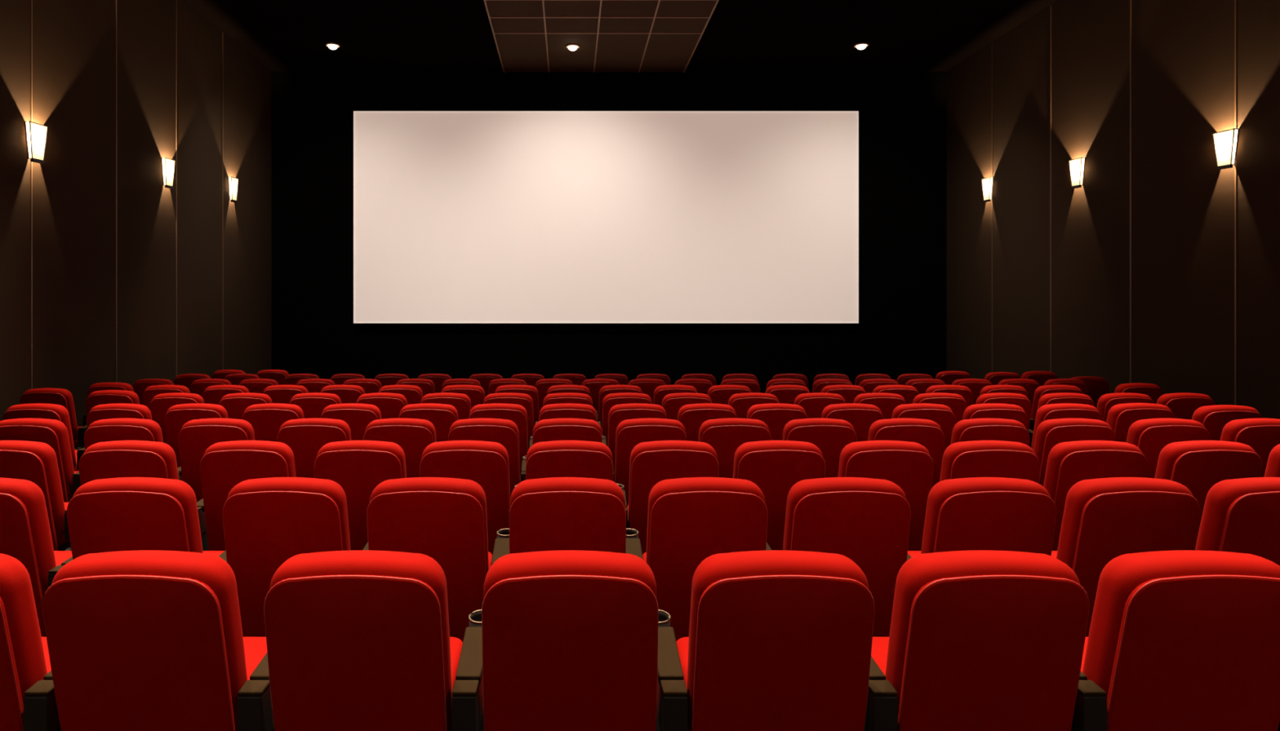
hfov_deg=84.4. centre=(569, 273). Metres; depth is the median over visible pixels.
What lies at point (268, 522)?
seat
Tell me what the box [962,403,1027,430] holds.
seat
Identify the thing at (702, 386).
seat
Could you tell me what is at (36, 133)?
wall sconce
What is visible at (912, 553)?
seat cushion
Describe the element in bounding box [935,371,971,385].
seat
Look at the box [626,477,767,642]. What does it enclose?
seat
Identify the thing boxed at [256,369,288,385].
seat
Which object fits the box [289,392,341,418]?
seat
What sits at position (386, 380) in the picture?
seat
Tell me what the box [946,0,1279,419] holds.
wall
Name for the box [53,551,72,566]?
seat cushion
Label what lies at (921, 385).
seat
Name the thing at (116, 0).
trim
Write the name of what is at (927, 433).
seat
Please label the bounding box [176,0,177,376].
trim
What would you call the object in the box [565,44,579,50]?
recessed light
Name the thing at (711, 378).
seat
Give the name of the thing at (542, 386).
seat
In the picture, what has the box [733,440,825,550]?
seat
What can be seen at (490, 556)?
seat cushion
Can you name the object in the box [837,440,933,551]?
seat
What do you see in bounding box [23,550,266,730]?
seat
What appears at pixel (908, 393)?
seat
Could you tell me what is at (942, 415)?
seat
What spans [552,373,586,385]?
seat
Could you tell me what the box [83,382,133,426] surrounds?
seat
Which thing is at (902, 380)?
seat
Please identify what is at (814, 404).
seat
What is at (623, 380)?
seat
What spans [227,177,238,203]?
wall sconce
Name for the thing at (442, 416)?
seat
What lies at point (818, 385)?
seat
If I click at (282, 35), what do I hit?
ceiling
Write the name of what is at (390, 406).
seat
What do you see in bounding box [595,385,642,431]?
seat
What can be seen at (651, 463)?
seat
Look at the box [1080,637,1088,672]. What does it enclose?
seat cushion
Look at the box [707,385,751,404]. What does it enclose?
seat
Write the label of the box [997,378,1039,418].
seat
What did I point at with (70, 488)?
seat cushion
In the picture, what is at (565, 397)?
seat
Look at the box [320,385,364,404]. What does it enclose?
seat
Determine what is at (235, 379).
seat
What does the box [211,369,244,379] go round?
seat
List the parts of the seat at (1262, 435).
backrest, panel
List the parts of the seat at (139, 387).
panel, backrest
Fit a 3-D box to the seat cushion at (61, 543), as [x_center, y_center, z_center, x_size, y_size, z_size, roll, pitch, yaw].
[-3.046,1.474,4.125,0.424,0.119,0.490,0,0,0]
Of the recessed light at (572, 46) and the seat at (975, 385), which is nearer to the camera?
the seat at (975, 385)
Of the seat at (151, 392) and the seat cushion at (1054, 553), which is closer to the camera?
the seat cushion at (1054, 553)
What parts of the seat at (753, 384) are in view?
backrest, panel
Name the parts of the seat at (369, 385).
panel, backrest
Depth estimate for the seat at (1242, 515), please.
2.81 m
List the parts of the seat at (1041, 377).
backrest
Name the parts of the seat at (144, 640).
armrest, armrest, panel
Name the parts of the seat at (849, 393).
backrest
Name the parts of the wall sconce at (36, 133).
plate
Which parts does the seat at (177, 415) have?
backrest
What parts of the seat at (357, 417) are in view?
backrest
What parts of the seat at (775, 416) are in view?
backrest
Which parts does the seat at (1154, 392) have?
backrest, panel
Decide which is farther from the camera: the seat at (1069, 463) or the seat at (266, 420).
the seat at (266, 420)
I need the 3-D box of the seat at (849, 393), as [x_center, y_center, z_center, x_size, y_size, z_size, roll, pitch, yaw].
[2.913,1.727,7.847,0.600,1.028,0.675,0,0,0]
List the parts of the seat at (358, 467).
backrest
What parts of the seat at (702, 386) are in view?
backrest, panel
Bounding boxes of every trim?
[31,0,32,389]
[115,0,116,382]
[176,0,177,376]
[222,32,223,369]
[991,42,992,373]
[1050,4,1051,372]
[1129,0,1131,383]
[1234,0,1236,405]
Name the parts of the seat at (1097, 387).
backrest, panel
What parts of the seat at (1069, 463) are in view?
backrest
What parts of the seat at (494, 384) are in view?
backrest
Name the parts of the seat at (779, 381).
panel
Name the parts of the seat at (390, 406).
backrest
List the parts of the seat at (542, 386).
backrest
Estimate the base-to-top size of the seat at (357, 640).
1.028 m
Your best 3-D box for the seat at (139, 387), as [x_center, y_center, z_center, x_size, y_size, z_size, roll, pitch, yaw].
[-5.115,1.803,8.798,0.578,1.028,0.674,0,0,0]
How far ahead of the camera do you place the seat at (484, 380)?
9.43 m
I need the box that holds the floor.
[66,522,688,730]
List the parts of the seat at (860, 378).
panel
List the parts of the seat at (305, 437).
backrest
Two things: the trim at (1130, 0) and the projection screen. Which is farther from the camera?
the projection screen
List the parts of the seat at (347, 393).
backrest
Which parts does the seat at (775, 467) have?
backrest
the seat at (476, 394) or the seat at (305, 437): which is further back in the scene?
the seat at (476, 394)
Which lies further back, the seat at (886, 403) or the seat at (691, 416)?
the seat at (886, 403)
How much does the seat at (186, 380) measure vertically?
1.028 m
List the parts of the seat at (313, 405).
backrest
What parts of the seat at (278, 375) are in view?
backrest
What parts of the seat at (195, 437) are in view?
armrest, backrest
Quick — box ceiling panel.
[484,0,719,72]
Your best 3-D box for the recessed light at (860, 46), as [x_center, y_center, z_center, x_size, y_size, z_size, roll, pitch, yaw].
[5.220,-4.037,12.550,0.250,0.078,0.250,0,0,0]
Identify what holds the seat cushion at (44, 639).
on the seat at (24, 660)
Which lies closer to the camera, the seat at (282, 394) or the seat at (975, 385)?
the seat at (282, 394)
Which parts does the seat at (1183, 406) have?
backrest, panel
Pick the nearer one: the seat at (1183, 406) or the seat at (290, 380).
the seat at (1183, 406)
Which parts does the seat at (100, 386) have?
panel, backrest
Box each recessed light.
[325,43,340,49]
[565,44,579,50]
[853,43,868,49]
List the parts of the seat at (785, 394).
backrest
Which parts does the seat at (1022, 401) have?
backrest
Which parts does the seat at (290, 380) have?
panel, backrest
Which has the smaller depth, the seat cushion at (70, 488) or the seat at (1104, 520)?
the seat at (1104, 520)
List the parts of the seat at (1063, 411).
panel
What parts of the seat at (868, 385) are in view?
backrest, panel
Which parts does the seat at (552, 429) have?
armrest, armrest, backrest, panel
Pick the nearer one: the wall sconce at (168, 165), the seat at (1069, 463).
the seat at (1069, 463)
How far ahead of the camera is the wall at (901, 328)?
13.90 m
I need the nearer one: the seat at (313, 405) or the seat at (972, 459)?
the seat at (972, 459)
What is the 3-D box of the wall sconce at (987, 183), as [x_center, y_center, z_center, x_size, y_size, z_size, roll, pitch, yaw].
[7.440,-1.479,12.497,0.061,0.432,0.271,0,0,0]
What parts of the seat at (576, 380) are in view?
backrest, panel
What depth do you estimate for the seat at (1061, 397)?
6.60 m
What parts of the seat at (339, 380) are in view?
panel, backrest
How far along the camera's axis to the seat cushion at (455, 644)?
2.34 m
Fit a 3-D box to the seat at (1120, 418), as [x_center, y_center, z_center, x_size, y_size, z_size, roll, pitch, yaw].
[4.613,1.579,5.982,0.606,1.028,0.675,0,0,0]
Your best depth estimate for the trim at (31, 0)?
7.69 m
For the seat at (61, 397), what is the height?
1.028 m
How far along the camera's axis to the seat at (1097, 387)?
8.91 m
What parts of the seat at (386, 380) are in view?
panel, backrest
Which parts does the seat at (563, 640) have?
armrest, armrest, backrest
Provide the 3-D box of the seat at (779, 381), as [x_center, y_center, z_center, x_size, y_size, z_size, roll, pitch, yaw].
[2.599,1.803,8.798,0.581,1.028,0.674,0,0,0]
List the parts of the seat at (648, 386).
backrest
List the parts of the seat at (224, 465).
armrest, backrest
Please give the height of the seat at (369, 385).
1.028 m
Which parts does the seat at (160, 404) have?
backrest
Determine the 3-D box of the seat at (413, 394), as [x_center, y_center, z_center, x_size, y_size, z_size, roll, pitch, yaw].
[-1.891,1.727,7.847,0.608,1.028,0.675,0,0,0]
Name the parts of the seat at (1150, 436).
backrest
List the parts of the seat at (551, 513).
armrest, backrest, panel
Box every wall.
[0,0,271,448]
[271,71,946,393]
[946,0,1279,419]
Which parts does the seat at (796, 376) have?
backrest, panel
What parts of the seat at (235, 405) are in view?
panel, backrest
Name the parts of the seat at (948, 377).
backrest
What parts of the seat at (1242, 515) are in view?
panel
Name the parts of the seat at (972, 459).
panel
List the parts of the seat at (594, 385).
backrest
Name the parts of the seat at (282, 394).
panel, backrest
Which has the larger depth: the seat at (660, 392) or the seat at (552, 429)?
the seat at (660, 392)
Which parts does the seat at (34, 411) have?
panel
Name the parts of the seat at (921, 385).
backrest, panel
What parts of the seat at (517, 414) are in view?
backrest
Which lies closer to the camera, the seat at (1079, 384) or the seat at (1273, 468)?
the seat at (1273, 468)
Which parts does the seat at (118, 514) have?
armrest, armrest, panel, backrest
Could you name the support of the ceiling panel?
attached to the ceiling
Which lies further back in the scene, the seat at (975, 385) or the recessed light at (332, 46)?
the recessed light at (332, 46)
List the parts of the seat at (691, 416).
backrest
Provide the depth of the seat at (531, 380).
9.43 m
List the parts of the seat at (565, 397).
backrest, panel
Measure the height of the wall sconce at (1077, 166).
0.432 m
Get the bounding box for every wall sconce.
[24,120,48,164]
[161,157,175,189]
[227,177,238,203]
[981,177,993,202]
[1068,157,1085,189]
[1212,128,1239,169]
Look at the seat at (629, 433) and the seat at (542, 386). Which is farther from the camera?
the seat at (542, 386)
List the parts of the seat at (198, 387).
backrest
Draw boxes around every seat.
[0,418,78,502]
[0,440,71,551]
[0,477,72,637]
[0,553,51,730]
[2,403,79,471]
[20,387,83,449]
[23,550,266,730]
[48,477,224,587]
[64,440,178,539]
[72,418,163,497]
[76,403,151,469]
[77,390,139,447]
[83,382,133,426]
[132,378,173,404]
[142,385,190,408]
[149,392,204,444]
[164,403,227,468]
[173,373,210,391]
[177,418,254,502]
[190,378,231,397]
[196,440,296,551]
[202,385,248,404]
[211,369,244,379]
[218,392,272,419]
[218,477,351,637]
[224,373,259,385]
[237,550,462,730]
[239,378,278,393]
[241,403,304,442]
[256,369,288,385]
[262,385,308,404]
[276,418,351,478]
[283,373,319,385]
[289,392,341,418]
[296,378,335,393]
[314,440,406,551]
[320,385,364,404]
[320,403,381,440]
[330,373,364,385]
[342,378,382,394]
[356,392,407,419]
[363,418,436,478]
[363,477,492,642]
[374,373,408,386]
[378,385,422,404]
[395,378,435,396]
[398,403,457,442]
[417,373,451,393]
[419,440,510,555]
[420,392,471,420]
[441,378,480,390]
[441,385,484,409]
[448,418,519,497]
[452,550,658,730]
[469,373,502,397]
[469,403,528,482]
[483,392,533,449]
[488,378,526,395]
[490,477,626,566]
[494,385,538,426]
[511,373,544,386]
[514,440,613,487]
[520,418,602,482]
[528,403,596,448]
[534,378,573,413]
[535,392,592,424]
[546,385,590,396]
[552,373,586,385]
[581,378,619,422]
[594,373,628,385]
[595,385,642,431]
[596,392,652,445]
[602,403,666,482]
[613,418,686,522]
[617,440,719,555]
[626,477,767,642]
[627,378,666,404]
[635,373,671,385]
[653,385,697,406]
[656,550,874,730]
[662,392,711,420]
[674,378,712,395]
[677,403,737,441]
[680,373,715,386]
[698,418,771,478]
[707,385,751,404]
[720,378,759,393]
[722,373,758,382]
[728,392,778,418]
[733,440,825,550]
[746,403,807,440]
[764,385,809,404]
[766,378,806,389]
[766,477,911,637]
[772,373,808,388]
[782,418,857,478]
[794,392,845,418]
[812,378,852,393]
[813,373,849,383]
[821,385,865,403]
[821,403,883,442]
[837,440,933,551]
[853,392,906,419]
[854,373,891,386]
[858,378,898,393]
[864,550,1089,730]
[867,418,944,488]
[872,385,919,404]
[891,403,955,460]
[896,373,933,385]
[905,378,945,394]
[906,477,1056,560]
[912,392,967,424]
[925,385,973,407]
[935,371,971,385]
[939,440,1039,483]
[951,378,991,404]
[951,418,1029,445]
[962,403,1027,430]
[975,392,1031,432]
[979,385,1028,399]
[984,372,1021,385]
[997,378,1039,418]
[1021,371,1057,386]
[1028,392,1094,448]
[1029,385,1083,431]
[1031,403,1102,450]
[1033,418,1115,486]
[1043,378,1087,395]
[1043,440,1147,551]
[1051,477,1200,637]
[1071,376,1109,408]
[1071,550,1279,730]
[1096,392,1154,422]
[1106,403,1174,442]
[1114,382,1163,404]
[1126,418,1209,478]
[1154,440,1262,550]
[1156,392,1215,420]
[1191,404,1262,440]
[1195,477,1279,565]
[1220,418,1279,477]
[1263,444,1279,477]
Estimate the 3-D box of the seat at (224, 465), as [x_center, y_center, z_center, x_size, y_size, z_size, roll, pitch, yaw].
[-1.801,1.425,4.047,0.608,1.028,0.675,0,0,0]
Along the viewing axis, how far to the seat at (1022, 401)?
6.59 m
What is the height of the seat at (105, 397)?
1.028 m
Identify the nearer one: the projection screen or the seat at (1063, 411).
the seat at (1063, 411)
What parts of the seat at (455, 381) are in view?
panel, backrest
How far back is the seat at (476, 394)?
7.54 m
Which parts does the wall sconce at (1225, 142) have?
plate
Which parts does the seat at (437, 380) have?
panel, backrest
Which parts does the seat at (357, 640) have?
armrest, armrest, panel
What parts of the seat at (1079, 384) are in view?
backrest, panel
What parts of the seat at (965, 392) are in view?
backrest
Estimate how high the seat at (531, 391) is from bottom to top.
1.028 m
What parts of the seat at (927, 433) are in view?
backrest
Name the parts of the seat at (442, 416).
backrest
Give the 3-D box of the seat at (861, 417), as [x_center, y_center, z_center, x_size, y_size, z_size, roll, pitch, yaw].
[2.240,1.576,5.947,0.604,1.028,0.675,0,0,0]
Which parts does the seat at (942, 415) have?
backrest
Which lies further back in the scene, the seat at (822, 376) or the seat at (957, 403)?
the seat at (822, 376)
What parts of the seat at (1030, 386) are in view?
backrest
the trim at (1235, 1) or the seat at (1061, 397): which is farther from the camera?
the trim at (1235, 1)
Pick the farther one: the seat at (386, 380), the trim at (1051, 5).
the trim at (1051, 5)
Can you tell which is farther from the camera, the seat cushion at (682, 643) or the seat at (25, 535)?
the seat at (25, 535)
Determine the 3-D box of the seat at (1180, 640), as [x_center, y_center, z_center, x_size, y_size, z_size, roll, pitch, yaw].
[1.703,1.273,2.148,0.654,1.028,0.645,0,0,0]
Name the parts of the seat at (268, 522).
armrest, backrest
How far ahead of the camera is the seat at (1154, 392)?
7.79 m
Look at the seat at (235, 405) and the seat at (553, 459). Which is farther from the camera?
the seat at (235, 405)
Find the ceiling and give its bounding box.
[183,0,1057,71]
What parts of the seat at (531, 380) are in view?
backrest, panel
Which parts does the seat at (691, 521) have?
armrest, backrest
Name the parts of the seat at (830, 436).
backrest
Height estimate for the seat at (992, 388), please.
1.028 m
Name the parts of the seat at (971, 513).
panel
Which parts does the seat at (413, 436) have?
backrest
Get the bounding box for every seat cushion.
[41,637,51,673]
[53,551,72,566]
[56,502,70,547]
[67,471,78,502]
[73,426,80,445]
[73,449,79,471]
[203,551,224,556]
[243,637,266,680]
[449,637,462,712]
[488,551,492,568]
[642,552,646,562]
[676,637,688,690]
[871,637,888,675]
[907,551,920,557]
[1051,551,1057,558]
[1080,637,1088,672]
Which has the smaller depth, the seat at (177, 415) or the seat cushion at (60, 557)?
the seat cushion at (60, 557)
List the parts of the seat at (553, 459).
backrest, panel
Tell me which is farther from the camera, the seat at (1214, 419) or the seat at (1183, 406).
the seat at (1183, 406)
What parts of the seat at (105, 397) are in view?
panel, backrest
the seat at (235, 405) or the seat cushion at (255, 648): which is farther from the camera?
the seat at (235, 405)
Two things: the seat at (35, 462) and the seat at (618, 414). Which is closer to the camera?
the seat at (35, 462)
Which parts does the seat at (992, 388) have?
panel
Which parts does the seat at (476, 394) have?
backrest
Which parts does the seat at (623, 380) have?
backrest, panel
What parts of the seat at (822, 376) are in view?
panel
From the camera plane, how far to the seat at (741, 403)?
6.59 m
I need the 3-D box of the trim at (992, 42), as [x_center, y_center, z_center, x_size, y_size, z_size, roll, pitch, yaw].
[7.468,-0.744,12.400,0.004,6.652,0.018,0,0,0]
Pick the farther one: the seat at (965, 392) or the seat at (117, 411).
the seat at (965, 392)
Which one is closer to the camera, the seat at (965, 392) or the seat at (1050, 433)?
the seat at (1050, 433)
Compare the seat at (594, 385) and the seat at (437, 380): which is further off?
the seat at (437, 380)
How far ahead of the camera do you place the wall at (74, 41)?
9.34 m
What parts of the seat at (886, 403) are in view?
backrest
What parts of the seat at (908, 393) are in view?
backrest, panel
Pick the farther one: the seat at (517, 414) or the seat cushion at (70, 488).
the seat at (517, 414)
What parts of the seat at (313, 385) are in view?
panel, backrest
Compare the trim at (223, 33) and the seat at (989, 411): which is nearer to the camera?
the seat at (989, 411)
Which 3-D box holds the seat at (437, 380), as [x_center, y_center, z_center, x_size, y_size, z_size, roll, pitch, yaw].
[-1.879,1.879,9.748,0.587,1.028,0.674,0,0,0]
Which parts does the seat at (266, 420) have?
backrest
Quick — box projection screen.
[353,111,858,323]
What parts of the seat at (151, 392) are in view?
panel, backrest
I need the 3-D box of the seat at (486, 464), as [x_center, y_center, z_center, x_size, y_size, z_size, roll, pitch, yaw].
[-0.613,1.425,4.048,0.581,1.028,0.674,0,0,0]
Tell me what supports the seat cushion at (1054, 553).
on the seat at (1104, 520)
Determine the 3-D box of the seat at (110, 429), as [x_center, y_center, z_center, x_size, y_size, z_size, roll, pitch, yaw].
[-3.079,1.500,4.997,0.608,1.028,0.675,0,0,0]
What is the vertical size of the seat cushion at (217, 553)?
0.119 m
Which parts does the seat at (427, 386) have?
panel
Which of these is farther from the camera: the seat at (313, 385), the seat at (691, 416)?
the seat at (313, 385)
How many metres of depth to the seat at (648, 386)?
8.48 m
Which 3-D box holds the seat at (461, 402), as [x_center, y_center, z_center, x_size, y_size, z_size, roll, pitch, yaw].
[-1.230,1.652,6.897,0.601,1.028,0.675,0,0,0]
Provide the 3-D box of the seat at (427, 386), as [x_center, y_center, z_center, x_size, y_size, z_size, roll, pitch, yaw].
[-1.943,1.803,8.797,0.608,1.028,0.675,0,0,0]
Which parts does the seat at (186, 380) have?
panel, backrest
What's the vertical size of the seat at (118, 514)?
1.028 m
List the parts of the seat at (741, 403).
backrest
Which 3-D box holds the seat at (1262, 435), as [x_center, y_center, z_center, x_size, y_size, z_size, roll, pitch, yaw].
[4.685,1.500,4.998,0.682,1.028,0.645,0,0,0]
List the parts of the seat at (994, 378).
backrest, panel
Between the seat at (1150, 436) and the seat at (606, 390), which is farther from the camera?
the seat at (606, 390)
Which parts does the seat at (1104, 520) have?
backrest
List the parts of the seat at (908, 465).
backrest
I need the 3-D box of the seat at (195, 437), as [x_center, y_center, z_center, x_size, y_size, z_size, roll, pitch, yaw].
[-2.449,1.500,4.997,0.608,1.028,0.675,0,0,0]
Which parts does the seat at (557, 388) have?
panel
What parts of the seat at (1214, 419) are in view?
backrest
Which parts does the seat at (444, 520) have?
armrest, backrest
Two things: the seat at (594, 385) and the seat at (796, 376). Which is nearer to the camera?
the seat at (594, 385)
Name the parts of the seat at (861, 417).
backrest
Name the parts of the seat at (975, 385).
backrest, panel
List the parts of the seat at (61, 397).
panel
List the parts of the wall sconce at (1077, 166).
plate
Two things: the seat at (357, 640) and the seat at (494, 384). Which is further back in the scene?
the seat at (494, 384)
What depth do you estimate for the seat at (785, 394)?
7.53 m
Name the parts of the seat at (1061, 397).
backrest, panel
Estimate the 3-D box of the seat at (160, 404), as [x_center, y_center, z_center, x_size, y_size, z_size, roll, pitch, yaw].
[-3.776,1.652,6.897,0.608,1.028,0.675,0,0,0]
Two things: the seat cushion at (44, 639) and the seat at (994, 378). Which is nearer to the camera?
the seat cushion at (44, 639)
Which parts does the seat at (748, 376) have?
panel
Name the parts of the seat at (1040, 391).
panel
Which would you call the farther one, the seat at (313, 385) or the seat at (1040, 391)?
the seat at (313, 385)
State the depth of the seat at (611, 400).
6.60 m
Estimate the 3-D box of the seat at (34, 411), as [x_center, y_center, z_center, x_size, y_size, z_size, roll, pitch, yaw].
[-4.377,1.576,5.948,0.578,1.028,0.674,0,0,0]
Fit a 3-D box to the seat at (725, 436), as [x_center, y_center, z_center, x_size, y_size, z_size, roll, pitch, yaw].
[1.071,1.500,4.998,0.581,1.028,0.674,0,0,0]
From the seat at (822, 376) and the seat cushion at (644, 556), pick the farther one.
the seat at (822, 376)
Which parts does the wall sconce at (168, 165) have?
plate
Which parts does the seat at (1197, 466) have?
backrest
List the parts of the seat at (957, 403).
backrest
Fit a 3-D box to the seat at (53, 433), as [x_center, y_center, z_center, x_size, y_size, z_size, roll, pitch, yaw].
[-3.709,1.500,4.998,0.578,1.028,0.674,0,0,0]
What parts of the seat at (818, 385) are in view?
panel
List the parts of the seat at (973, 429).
panel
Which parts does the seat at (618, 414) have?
backrest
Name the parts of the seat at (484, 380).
backrest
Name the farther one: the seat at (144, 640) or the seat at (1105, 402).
the seat at (1105, 402)
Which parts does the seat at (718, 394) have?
backrest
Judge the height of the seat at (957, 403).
1.028 m
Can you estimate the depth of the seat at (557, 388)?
7.54 m
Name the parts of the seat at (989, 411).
backrest, panel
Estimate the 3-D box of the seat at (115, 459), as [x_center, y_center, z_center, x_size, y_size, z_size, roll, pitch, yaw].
[-2.450,1.425,4.047,0.608,1.028,0.675,0,0,0]
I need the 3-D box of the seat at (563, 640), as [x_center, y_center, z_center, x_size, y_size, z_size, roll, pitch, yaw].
[-0.047,1.273,2.148,0.586,1.028,0.674,0,0,0]
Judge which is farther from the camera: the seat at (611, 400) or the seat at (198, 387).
the seat at (198, 387)
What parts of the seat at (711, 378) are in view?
backrest, panel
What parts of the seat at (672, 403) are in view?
backrest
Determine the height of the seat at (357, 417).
1.028 m
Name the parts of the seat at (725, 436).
backrest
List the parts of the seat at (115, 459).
panel, backrest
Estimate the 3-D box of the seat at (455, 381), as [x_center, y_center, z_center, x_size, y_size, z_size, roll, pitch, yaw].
[-1.363,1.803,8.798,0.581,1.028,0.674,0,0,0]
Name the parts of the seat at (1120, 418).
backrest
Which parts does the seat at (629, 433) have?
backrest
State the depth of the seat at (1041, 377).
10.04 m
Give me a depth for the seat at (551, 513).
2.79 m
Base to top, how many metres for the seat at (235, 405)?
1.028 m
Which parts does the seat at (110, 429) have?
panel, backrest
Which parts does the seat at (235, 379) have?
panel, backrest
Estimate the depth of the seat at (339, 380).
9.43 m
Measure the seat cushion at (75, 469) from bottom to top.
0.119 m
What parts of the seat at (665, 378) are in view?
backrest, panel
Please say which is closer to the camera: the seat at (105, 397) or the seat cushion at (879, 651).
the seat cushion at (879, 651)
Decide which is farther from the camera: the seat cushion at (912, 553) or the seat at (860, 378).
the seat at (860, 378)
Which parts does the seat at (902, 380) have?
panel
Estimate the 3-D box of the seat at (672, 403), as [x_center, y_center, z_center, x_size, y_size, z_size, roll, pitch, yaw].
[1.071,1.652,6.898,0.581,1.028,0.674,0,0,0]
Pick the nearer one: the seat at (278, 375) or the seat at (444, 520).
the seat at (444, 520)
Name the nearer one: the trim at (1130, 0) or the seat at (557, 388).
the seat at (557, 388)
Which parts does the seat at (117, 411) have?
armrest, panel, backrest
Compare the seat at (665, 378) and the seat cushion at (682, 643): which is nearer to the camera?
the seat cushion at (682, 643)
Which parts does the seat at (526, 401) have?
backrest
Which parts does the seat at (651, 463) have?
armrest, backrest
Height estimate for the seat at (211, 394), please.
1.028 m
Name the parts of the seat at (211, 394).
panel, backrest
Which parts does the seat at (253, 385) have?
panel, backrest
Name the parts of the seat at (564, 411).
backrest, panel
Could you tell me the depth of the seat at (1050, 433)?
4.69 m
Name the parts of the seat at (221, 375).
panel, backrest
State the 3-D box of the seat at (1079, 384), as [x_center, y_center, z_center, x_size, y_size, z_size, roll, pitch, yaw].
[5.995,1.803,8.798,0.581,1.028,0.674,0,0,0]
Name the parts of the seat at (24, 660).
panel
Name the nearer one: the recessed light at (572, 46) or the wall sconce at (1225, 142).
the wall sconce at (1225, 142)
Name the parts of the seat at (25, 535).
panel, backrest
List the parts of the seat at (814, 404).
backrest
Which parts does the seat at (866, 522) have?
armrest, backrest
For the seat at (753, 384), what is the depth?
8.49 m

